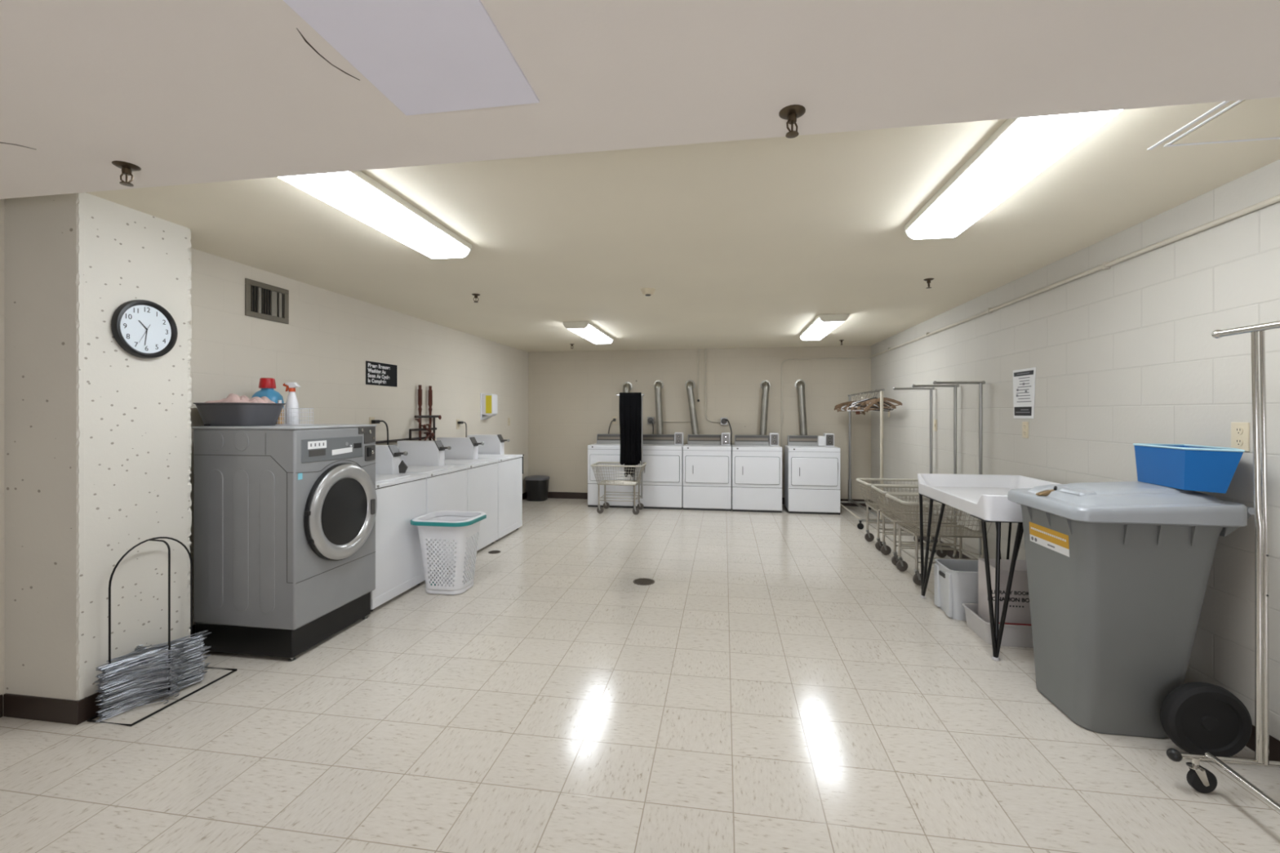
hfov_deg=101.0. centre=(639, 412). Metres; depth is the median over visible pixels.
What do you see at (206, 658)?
wire hanger
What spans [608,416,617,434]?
power outlet
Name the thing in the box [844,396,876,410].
clothes hanger
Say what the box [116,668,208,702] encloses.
wire hanger
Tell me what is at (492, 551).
floor drain
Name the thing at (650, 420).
dryer outlet
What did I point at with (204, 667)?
wire hanger
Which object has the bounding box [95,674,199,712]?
wire hanger
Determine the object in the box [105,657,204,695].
wire hanger
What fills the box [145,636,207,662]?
wire hanger
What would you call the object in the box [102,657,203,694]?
wire hanger
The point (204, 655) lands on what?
wire hanger
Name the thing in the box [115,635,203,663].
wire hanger
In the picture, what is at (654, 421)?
conduit
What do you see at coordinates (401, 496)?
washer
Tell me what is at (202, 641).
wire hanger
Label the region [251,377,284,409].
detergent jug
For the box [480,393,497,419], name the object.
soap dispenser
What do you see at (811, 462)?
dryer
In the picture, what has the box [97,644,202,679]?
wire hanger
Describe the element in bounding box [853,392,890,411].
clothes hanger
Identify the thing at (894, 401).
clothes hanger
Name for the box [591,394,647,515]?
cart
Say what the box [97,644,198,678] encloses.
wire hanger
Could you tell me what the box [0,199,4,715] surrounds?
wall
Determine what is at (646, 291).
smoke detector
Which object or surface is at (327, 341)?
wall
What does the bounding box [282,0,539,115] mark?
ceiling panel
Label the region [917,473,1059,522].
tray
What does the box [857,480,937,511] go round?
wire basket
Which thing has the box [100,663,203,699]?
wire hanger
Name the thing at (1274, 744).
baseboard
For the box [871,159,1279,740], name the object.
wall
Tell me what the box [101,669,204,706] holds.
wire hanger
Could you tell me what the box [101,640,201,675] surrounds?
wire hanger
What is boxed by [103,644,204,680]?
wire hanger
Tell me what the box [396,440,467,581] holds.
washer
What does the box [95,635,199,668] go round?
wire hanger
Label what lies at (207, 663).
wire hanger
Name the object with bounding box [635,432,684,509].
dryer
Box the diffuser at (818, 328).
[800,318,843,340]
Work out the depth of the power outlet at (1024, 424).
3.73 m
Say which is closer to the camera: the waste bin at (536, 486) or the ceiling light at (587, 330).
the ceiling light at (587, 330)
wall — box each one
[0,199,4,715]
[189,248,528,625]
[528,346,871,499]
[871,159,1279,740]
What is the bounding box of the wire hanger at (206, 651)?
[120,650,206,682]
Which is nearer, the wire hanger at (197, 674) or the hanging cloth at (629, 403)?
the wire hanger at (197, 674)
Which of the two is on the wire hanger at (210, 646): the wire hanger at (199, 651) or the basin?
the wire hanger at (199, 651)
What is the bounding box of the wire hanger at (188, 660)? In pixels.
[98,659,189,693]
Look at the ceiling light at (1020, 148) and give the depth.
1.97 m
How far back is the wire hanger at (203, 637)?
2.44 m
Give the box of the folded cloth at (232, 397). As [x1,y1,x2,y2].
[204,393,275,403]
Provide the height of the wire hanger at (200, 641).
0.007 m
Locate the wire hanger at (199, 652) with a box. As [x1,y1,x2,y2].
[97,652,202,686]
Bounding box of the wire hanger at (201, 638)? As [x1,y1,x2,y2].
[98,638,202,671]
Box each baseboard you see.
[0,694,2,717]
[3,651,190,724]
[189,492,526,636]
[547,491,871,506]
[871,501,1279,761]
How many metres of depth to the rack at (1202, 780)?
1.86 m
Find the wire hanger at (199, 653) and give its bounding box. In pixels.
[97,653,199,688]
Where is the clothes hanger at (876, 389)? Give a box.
[855,389,893,410]
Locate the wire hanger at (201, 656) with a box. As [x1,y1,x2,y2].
[97,656,202,691]
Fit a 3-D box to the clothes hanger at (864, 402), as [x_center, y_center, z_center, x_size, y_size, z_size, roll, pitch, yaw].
[2.850,-0.155,6.507,0.442,0.248,0.015,0,0,-31]
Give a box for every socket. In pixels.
[1235,426,1243,435]
[1235,438,1243,446]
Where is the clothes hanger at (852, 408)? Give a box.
[850,393,888,410]
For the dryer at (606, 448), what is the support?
on the floor
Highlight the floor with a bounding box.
[0,497,1279,852]
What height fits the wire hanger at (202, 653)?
0.017 m
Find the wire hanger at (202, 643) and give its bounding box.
[102,643,202,678]
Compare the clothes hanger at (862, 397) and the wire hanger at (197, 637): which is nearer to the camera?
the wire hanger at (197, 637)
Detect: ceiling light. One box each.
[278,170,471,259]
[563,320,613,343]
[799,313,848,340]
[903,109,1123,239]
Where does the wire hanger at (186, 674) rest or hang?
on the wire hanger at (202, 671)
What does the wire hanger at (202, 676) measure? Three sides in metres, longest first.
0.382 x 0.140 x 0.008 m
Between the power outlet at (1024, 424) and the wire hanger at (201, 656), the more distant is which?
the power outlet at (1024, 424)
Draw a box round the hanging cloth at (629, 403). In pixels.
[618,392,641,476]
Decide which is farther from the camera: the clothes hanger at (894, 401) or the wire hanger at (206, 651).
the clothes hanger at (894, 401)
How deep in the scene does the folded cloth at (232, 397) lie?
3.10 m
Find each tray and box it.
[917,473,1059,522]
[962,603,1033,648]
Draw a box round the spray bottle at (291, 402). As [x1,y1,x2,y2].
[282,382,300,424]
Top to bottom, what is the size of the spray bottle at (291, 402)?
0.266 m
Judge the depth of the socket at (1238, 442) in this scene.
2.18 m
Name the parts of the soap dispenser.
plate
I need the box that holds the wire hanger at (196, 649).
[94,648,198,682]
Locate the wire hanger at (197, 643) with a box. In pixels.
[95,643,199,677]
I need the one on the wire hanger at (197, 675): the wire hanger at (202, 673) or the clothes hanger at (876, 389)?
the wire hanger at (202, 673)
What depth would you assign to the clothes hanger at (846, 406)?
7.08 m
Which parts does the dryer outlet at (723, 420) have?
power cord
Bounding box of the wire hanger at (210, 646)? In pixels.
[127,646,210,673]
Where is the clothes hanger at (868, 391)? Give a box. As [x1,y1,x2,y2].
[851,391,871,407]
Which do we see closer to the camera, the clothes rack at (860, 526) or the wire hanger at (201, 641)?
the wire hanger at (201, 641)
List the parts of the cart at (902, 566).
leg, leg, basket frame, leg, leg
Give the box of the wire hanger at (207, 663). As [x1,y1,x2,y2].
[121,662,210,695]
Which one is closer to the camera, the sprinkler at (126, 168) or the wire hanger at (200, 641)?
the sprinkler at (126, 168)
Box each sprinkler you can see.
[111,160,141,186]
[471,293,479,302]
[778,104,805,137]
[923,278,933,288]
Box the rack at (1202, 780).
[1166,320,1279,812]
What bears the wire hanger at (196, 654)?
on the wire hanger at (199, 653)
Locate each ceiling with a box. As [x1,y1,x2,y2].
[0,0,1279,199]
[86,100,1279,352]
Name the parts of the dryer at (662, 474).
panel, door, plate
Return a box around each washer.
[191,424,377,662]
[370,444,427,612]
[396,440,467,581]
[436,436,498,553]
[466,434,524,541]
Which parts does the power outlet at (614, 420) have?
plate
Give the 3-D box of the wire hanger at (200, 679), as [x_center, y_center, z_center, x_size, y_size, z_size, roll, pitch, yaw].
[-2.355,1.349,2.526,0.140,0.007,0.382,0,0,27]
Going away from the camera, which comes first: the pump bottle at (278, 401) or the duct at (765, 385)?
the pump bottle at (278, 401)
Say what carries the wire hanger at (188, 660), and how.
on the wire hanger at (202, 657)
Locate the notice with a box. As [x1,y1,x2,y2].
[1013,367,1035,418]
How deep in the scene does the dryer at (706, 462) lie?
7.36 m
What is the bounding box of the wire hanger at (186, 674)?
[109,674,186,702]
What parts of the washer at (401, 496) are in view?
lid, coin plate, meter door, kick panel, panel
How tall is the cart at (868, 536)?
1.622 m
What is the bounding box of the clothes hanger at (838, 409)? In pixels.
[836,395,866,412]
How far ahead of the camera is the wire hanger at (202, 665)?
2.43 m
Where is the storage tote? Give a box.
[933,558,977,620]
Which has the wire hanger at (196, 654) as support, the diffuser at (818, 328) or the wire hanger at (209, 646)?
the wire hanger at (209, 646)
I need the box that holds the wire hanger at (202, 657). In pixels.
[102,657,203,692]
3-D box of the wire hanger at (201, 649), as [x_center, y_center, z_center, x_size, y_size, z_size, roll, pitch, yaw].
[-2.354,1.191,2.527,0.140,0.006,0.382,0,0,27]
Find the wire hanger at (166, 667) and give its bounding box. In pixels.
[102,666,177,695]
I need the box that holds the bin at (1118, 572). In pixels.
[1007,481,1254,756]
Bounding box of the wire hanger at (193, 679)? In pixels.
[116,679,194,706]
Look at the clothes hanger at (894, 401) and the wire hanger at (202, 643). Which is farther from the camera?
the clothes hanger at (894, 401)
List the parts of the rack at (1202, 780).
rail, hanging rail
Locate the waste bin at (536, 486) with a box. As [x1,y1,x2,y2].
[524,475,549,501]
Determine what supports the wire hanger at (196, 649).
on the wire hanger at (201, 649)
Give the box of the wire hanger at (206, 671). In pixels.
[117,671,207,706]
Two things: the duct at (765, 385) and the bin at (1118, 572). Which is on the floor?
the bin at (1118, 572)
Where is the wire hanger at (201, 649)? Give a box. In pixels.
[99,648,202,683]
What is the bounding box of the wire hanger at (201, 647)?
[99,647,202,680]
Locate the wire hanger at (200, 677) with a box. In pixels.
[99,676,202,715]
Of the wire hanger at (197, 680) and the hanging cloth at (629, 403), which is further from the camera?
the hanging cloth at (629, 403)
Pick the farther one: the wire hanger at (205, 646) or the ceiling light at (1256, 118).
the wire hanger at (205, 646)
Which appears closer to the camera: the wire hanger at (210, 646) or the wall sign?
the wire hanger at (210, 646)
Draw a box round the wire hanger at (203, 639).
[102,639,204,672]
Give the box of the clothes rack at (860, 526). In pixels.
[840,388,904,530]
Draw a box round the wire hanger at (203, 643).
[101,643,204,678]
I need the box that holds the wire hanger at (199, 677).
[97,676,199,714]
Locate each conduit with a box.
[653,421,690,422]
[697,348,699,401]
[704,348,720,422]
[781,357,869,447]
[869,194,1279,358]
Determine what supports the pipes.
attached to the wall at (327, 341)
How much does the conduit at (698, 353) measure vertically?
0.805 m
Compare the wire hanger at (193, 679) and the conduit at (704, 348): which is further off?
the conduit at (704, 348)
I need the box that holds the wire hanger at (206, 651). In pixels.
[125,650,209,679]
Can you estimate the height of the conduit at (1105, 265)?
0.048 m
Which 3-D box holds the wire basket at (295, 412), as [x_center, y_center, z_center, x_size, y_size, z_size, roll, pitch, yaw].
[-2.221,0.022,3.340,0.204,0.106,0.174,0,0,9]
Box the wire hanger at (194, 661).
[97,661,199,697]
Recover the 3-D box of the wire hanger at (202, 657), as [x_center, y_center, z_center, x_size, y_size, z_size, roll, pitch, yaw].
[-2.345,1.234,2.523,0.141,0.005,0.382,-1,-1,25]
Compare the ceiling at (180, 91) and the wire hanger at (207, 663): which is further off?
the wire hanger at (207, 663)
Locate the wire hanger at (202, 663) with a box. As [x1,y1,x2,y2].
[102,662,204,697]
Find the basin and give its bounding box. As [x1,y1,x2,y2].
[192,402,285,426]
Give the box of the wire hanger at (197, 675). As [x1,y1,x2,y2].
[98,675,203,711]
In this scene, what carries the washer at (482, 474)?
on the floor
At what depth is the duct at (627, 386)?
8.10 m
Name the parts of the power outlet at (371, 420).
plate, power cord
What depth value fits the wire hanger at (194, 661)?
2.56 m
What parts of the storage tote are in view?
corner post, corner post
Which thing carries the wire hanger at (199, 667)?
on the wire hanger at (200, 668)
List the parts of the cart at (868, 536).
leg, leg, basket frame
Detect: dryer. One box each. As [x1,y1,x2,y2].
[587,434,635,507]
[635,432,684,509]
[682,432,731,511]
[731,432,782,512]
[784,433,839,515]
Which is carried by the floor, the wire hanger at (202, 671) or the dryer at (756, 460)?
the dryer at (756, 460)
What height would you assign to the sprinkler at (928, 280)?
0.066 m
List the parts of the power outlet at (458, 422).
plate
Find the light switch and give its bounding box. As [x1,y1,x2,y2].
[933,419,937,431]
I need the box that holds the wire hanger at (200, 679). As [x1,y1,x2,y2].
[98,679,201,719]
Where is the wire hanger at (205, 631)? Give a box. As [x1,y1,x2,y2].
[106,630,208,662]
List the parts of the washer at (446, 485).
lid, panel, coin plate, meter door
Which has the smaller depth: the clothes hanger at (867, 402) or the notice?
the notice
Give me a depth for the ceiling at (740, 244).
2.84 m
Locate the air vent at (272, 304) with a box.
[244,278,288,324]
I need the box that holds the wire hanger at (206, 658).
[112,657,206,691]
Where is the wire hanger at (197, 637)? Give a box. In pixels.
[97,636,198,670]
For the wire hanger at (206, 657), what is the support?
on the wire hanger at (201, 665)
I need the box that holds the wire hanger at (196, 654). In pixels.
[97,653,201,688]
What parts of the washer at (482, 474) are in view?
lid, panel, coin plate, meter door, kick panel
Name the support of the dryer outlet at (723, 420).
attached to the wall at (572, 399)
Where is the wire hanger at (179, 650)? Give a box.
[109,631,200,666]
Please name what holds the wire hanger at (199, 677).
on the wire hanger at (206, 671)
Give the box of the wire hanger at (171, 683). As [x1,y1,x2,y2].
[106,667,194,697]
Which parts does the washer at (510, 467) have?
lid, panel, coin plate, meter door, kick panel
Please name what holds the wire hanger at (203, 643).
on the wire hanger at (202, 645)
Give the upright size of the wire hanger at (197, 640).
0.005 m
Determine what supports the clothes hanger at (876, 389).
hanging from the clothes rack at (860, 526)
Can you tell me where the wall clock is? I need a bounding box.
[111,299,177,358]
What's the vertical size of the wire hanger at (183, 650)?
0.020 m
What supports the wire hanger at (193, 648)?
on the wire hanger at (196, 649)
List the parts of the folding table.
hairpin leg, hairpin leg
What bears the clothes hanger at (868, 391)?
hanging from the clothes rack at (860, 526)
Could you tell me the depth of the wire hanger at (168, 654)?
2.48 m
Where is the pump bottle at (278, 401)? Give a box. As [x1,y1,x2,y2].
[275,400,284,424]
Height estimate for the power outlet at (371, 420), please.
0.523 m
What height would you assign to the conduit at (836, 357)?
1.564 m
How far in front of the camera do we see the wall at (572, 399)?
8.07 m
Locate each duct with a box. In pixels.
[622,382,632,392]
[653,380,663,434]
[685,379,698,434]
[760,380,770,435]
[795,379,807,435]
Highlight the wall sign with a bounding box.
[365,360,397,386]
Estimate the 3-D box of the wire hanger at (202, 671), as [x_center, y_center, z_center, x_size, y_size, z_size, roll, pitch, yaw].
[-2.354,1.303,2.531,0.140,0.006,0.382,0,0,30]
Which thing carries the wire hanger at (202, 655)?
on the wire hanger at (206, 651)
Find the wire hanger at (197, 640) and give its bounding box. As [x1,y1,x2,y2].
[101,640,203,671]
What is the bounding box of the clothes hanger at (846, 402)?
[835,400,865,414]
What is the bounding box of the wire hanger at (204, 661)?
[104,661,204,700]
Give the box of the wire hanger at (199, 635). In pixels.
[100,635,202,669]
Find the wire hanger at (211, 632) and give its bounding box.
[114,631,211,659]
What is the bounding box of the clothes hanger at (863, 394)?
[846,394,879,411]
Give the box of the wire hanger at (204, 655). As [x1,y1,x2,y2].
[108,654,205,692]
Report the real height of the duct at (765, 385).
1.503 m
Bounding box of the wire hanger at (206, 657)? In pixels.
[132,657,206,684]
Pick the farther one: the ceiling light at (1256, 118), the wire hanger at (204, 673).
the wire hanger at (204, 673)
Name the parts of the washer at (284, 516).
panel, control panel, door, coin slot plate, handle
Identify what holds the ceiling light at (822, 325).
attached to the ceiling at (740, 244)
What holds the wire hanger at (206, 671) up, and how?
on the wire hanger at (199, 677)
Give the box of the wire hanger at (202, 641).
[108,640,203,675]
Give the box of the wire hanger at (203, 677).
[98,677,204,717]
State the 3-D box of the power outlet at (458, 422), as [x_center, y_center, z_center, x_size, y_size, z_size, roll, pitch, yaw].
[-2.118,0.319,6.282,0.062,0.483,0.152,0,0,9]
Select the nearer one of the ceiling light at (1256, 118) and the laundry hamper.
the ceiling light at (1256, 118)
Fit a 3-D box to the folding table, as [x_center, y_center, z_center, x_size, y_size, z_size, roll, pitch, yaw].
[2.262,0.899,3.310,0.683,0.923,1.128,0,0,9]
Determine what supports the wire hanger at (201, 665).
on the wire hanger at (202, 665)
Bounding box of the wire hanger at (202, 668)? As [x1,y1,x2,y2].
[102,667,204,705]
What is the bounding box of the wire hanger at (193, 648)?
[106,648,194,676]
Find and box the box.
[977,558,1031,626]
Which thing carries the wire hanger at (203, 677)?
on the rack at (170, 538)
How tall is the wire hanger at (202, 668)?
0.007 m
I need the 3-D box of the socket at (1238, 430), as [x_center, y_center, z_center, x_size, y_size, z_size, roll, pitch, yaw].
[2.477,0.074,2.183,0.002,0.032,0.033,0,0,9]
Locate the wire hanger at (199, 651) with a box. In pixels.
[96,650,200,685]
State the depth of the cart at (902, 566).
4.28 m
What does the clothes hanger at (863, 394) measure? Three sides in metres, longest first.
0.435 x 0.226 x 0.010 m
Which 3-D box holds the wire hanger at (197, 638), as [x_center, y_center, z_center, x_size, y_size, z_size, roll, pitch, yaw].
[-2.355,1.133,2.519,0.140,0.006,0.382,0,0,29]
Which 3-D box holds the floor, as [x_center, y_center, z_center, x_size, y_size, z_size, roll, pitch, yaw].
[-0.008,1.410,3.292,5.750,0.100,9.940,0,0,9]
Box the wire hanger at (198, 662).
[95,662,200,698]
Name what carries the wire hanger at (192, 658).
on the wire hanger at (201, 656)
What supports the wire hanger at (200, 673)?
on the wire hanger at (199, 677)
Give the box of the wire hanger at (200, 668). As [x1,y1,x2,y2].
[98,668,200,705]
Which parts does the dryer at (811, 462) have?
panel, door, plate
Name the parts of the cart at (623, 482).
leg, leg, basket frame, leg, leg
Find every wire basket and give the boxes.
[275,408,313,425]
[591,463,645,484]
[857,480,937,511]
[872,487,962,523]
[887,496,991,535]
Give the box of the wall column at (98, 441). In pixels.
[4,192,191,700]
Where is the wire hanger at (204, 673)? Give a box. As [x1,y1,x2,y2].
[100,672,204,708]
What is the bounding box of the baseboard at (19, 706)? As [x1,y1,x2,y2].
[3,651,190,724]
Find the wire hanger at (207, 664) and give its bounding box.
[111,664,208,699]
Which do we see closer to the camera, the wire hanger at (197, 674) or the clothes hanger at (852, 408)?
the wire hanger at (197, 674)
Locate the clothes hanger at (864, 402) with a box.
[859,390,879,409]
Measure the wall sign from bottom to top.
0.208 m
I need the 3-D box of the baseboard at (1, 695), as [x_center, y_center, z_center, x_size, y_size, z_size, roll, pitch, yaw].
[-3.129,1.310,0.643,0.008,0.101,3.486,0,0,9]
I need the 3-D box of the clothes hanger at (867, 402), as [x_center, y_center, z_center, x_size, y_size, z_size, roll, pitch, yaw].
[2.851,-0.152,6.379,0.442,0.245,0.014,0,0,34]
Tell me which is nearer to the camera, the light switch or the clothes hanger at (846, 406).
the light switch
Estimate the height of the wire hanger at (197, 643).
0.006 m
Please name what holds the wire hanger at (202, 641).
on the wire hanger at (203, 645)
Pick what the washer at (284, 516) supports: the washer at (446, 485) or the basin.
the basin
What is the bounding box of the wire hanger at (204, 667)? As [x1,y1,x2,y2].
[120,666,204,698]
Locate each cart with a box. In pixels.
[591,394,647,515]
[856,386,937,552]
[871,384,962,565]
[885,380,991,585]
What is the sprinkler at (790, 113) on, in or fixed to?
attached to the ceiling at (180, 91)
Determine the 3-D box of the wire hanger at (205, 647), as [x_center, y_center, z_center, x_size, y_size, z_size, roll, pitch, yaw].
[-2.256,1.213,2.516,0.140,0.018,0.382,0,0,27]
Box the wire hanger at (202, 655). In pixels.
[102,655,203,688]
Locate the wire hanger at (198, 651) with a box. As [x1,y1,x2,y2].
[97,650,199,684]
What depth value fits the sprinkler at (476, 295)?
4.34 m
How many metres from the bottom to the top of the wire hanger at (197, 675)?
0.007 m
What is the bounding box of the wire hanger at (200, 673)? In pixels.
[102,672,201,712]
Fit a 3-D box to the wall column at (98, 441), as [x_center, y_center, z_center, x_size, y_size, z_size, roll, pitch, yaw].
[-2.670,0.193,2.597,0.510,2.335,0.500,0,0,9]
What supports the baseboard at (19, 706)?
attached to the wall column at (98, 441)
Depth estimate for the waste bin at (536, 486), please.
8.13 m
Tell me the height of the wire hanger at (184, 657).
0.009 m
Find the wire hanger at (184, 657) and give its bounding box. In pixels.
[99,657,185,689]
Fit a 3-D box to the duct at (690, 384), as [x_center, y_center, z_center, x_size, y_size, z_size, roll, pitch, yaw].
[0.832,0.256,7.986,0.305,1.521,0.164,0,0,9]
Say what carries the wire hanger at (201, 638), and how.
on the wire hanger at (203, 637)
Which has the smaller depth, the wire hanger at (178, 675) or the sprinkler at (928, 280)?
the wire hanger at (178, 675)
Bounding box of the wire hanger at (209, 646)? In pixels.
[115,645,211,677]
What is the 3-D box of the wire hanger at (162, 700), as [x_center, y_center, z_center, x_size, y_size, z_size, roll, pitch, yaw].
[-2.265,1.344,2.483,0.140,0.012,0.382,0,0,28]
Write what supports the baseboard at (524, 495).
attached to the wall at (327, 341)
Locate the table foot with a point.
(996, 658)
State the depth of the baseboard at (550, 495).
8.35 m
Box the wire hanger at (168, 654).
[110,636,203,670]
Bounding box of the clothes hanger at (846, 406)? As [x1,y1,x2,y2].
[844,395,868,412]
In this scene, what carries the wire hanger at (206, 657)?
on the wire hanger at (202, 663)
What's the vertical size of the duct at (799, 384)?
1.508 m
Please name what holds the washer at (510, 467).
on the floor
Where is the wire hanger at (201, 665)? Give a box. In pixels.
[101,665,202,701]
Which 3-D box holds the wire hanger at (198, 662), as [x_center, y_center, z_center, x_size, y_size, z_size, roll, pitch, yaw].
[-2.357,1.256,2.520,0.140,0.006,0.382,0,0,29]
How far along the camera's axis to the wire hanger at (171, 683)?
2.49 m
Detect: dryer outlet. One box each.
[647,417,653,434]
[720,417,732,445]
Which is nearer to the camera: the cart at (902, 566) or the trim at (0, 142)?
the trim at (0, 142)
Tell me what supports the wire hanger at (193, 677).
on the wire hanger at (202, 673)
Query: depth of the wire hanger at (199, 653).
2.37 m
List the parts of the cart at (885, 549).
leg, leg, basket frame, leg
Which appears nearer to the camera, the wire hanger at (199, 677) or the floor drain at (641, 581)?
the wire hanger at (199, 677)
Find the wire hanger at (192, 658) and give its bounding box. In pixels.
[95,657,192,691]
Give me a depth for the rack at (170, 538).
2.52 m
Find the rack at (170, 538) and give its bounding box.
[86,537,237,726]
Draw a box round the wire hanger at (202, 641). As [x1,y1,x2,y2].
[106,640,202,675]
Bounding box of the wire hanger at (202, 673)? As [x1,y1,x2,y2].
[102,672,203,710]
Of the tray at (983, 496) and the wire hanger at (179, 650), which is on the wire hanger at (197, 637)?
the wire hanger at (179, 650)
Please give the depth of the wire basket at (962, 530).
4.26 m
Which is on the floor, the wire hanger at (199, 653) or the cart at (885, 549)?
the cart at (885, 549)
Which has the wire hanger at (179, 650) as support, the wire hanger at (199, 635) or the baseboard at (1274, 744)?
the wire hanger at (199, 635)
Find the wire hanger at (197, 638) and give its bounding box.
[96,638,200,671]
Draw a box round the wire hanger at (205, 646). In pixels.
[115,645,207,675]
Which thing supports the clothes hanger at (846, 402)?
hanging from the clothes rack at (860, 526)
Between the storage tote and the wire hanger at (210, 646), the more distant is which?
the storage tote
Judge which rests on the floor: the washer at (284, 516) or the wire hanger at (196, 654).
the washer at (284, 516)
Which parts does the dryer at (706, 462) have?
door, panel, plate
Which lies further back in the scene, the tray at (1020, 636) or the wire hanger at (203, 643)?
the tray at (1020, 636)
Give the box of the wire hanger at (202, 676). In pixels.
[102,675,204,717]
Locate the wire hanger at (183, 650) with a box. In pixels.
[102,649,183,676]
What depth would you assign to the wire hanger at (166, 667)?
2.45 m
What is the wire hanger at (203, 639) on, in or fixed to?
on the wire hanger at (168, 654)
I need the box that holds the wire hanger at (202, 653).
[114,653,202,687]
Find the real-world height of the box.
0.425 m
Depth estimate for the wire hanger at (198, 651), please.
2.39 m
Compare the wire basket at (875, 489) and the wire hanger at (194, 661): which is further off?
the wire basket at (875, 489)
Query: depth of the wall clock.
2.55 m
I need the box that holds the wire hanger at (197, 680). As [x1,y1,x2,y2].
[94,680,198,722]
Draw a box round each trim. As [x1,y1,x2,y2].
[0,142,36,150]
[296,27,359,80]
[1146,100,1279,150]
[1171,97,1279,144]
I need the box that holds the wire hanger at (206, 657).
[115,657,207,696]
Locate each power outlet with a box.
[368,417,388,444]
[456,419,466,437]
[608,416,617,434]
[1022,422,1028,438]
[1231,422,1249,451]
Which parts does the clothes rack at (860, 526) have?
rail, rail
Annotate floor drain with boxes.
[488,550,500,553]
[632,577,654,585]
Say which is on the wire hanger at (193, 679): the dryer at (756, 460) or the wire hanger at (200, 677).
the wire hanger at (200, 677)
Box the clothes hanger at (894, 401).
[863,397,902,412]
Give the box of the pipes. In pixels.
[375,385,441,444]
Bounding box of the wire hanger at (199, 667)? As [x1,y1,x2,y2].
[96,666,199,705]
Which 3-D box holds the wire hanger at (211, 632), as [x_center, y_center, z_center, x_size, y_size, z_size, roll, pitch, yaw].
[-2.264,1.136,2.551,0.140,0.020,0.381,0,0,27]
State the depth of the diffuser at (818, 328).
5.69 m
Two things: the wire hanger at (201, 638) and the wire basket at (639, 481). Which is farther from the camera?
the wire basket at (639, 481)
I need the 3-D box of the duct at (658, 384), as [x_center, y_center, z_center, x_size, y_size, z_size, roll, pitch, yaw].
[0.299,0.254,8.071,0.195,1.518,0.164,0,0,9]
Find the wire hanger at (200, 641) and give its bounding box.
[97,640,200,675]
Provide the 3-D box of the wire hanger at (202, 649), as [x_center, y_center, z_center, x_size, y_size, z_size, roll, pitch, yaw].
[-2.349,1.203,2.538,0.140,0.006,0.382,0,0,25]
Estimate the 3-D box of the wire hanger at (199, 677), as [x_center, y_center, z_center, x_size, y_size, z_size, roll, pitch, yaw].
[-2.357,1.332,2.525,0.141,0.008,0.382,1,0,25]
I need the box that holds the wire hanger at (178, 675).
[111,654,210,688]
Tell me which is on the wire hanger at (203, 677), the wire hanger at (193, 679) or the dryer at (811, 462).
the wire hanger at (193, 679)
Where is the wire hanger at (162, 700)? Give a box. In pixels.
[97,678,197,715]
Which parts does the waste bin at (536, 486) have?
lid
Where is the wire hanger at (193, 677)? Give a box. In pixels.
[103,676,193,707]
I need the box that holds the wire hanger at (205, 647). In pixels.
[118,647,206,681]
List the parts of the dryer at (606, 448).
panel, door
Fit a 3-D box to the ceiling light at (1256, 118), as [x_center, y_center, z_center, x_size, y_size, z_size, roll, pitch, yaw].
[2.079,-0.974,1.625,0.395,0.004,0.522,0,0,9]
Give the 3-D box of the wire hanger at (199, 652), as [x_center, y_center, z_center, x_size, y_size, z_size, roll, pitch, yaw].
[-2.351,1.205,2.523,0.140,0.005,0.382,1,0,28]
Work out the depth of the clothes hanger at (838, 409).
7.39 m
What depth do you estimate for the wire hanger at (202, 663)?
2.43 m
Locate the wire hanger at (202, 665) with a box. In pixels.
[102,665,204,702]
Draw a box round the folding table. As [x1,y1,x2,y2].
[917,473,1059,661]
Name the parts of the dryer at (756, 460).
panel, door, plate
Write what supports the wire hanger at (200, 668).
on the wire hanger at (207, 663)
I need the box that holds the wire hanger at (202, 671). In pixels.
[98,671,203,707]
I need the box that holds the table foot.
[991,655,999,661]
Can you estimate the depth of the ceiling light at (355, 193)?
2.38 m
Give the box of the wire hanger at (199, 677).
[98,677,199,715]
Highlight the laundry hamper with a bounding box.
[410,510,486,594]
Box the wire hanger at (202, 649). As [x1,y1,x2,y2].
[103,648,204,684]
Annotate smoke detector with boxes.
[640,288,655,296]
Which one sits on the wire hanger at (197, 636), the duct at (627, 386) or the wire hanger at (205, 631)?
the wire hanger at (205, 631)
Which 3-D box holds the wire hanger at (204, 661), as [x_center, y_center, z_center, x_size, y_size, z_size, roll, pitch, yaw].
[-2.346,1.268,2.535,0.141,0.008,0.382,0,0,25]
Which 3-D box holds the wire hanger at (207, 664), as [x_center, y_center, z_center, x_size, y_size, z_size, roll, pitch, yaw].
[-2.255,1.294,2.521,0.140,0.013,0.382,0,0,27]
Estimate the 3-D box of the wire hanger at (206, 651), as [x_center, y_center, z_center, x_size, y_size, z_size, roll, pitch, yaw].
[-2.258,1.229,2.520,0.140,0.015,0.382,0,0,30]
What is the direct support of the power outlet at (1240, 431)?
attached to the wall at (1126, 353)
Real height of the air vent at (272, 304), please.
0.245 m
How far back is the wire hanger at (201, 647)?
2.52 m
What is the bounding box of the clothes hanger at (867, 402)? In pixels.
[856,394,896,410]
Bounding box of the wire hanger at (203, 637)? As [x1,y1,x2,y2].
[102,637,204,670]
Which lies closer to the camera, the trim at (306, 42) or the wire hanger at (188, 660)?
the trim at (306, 42)

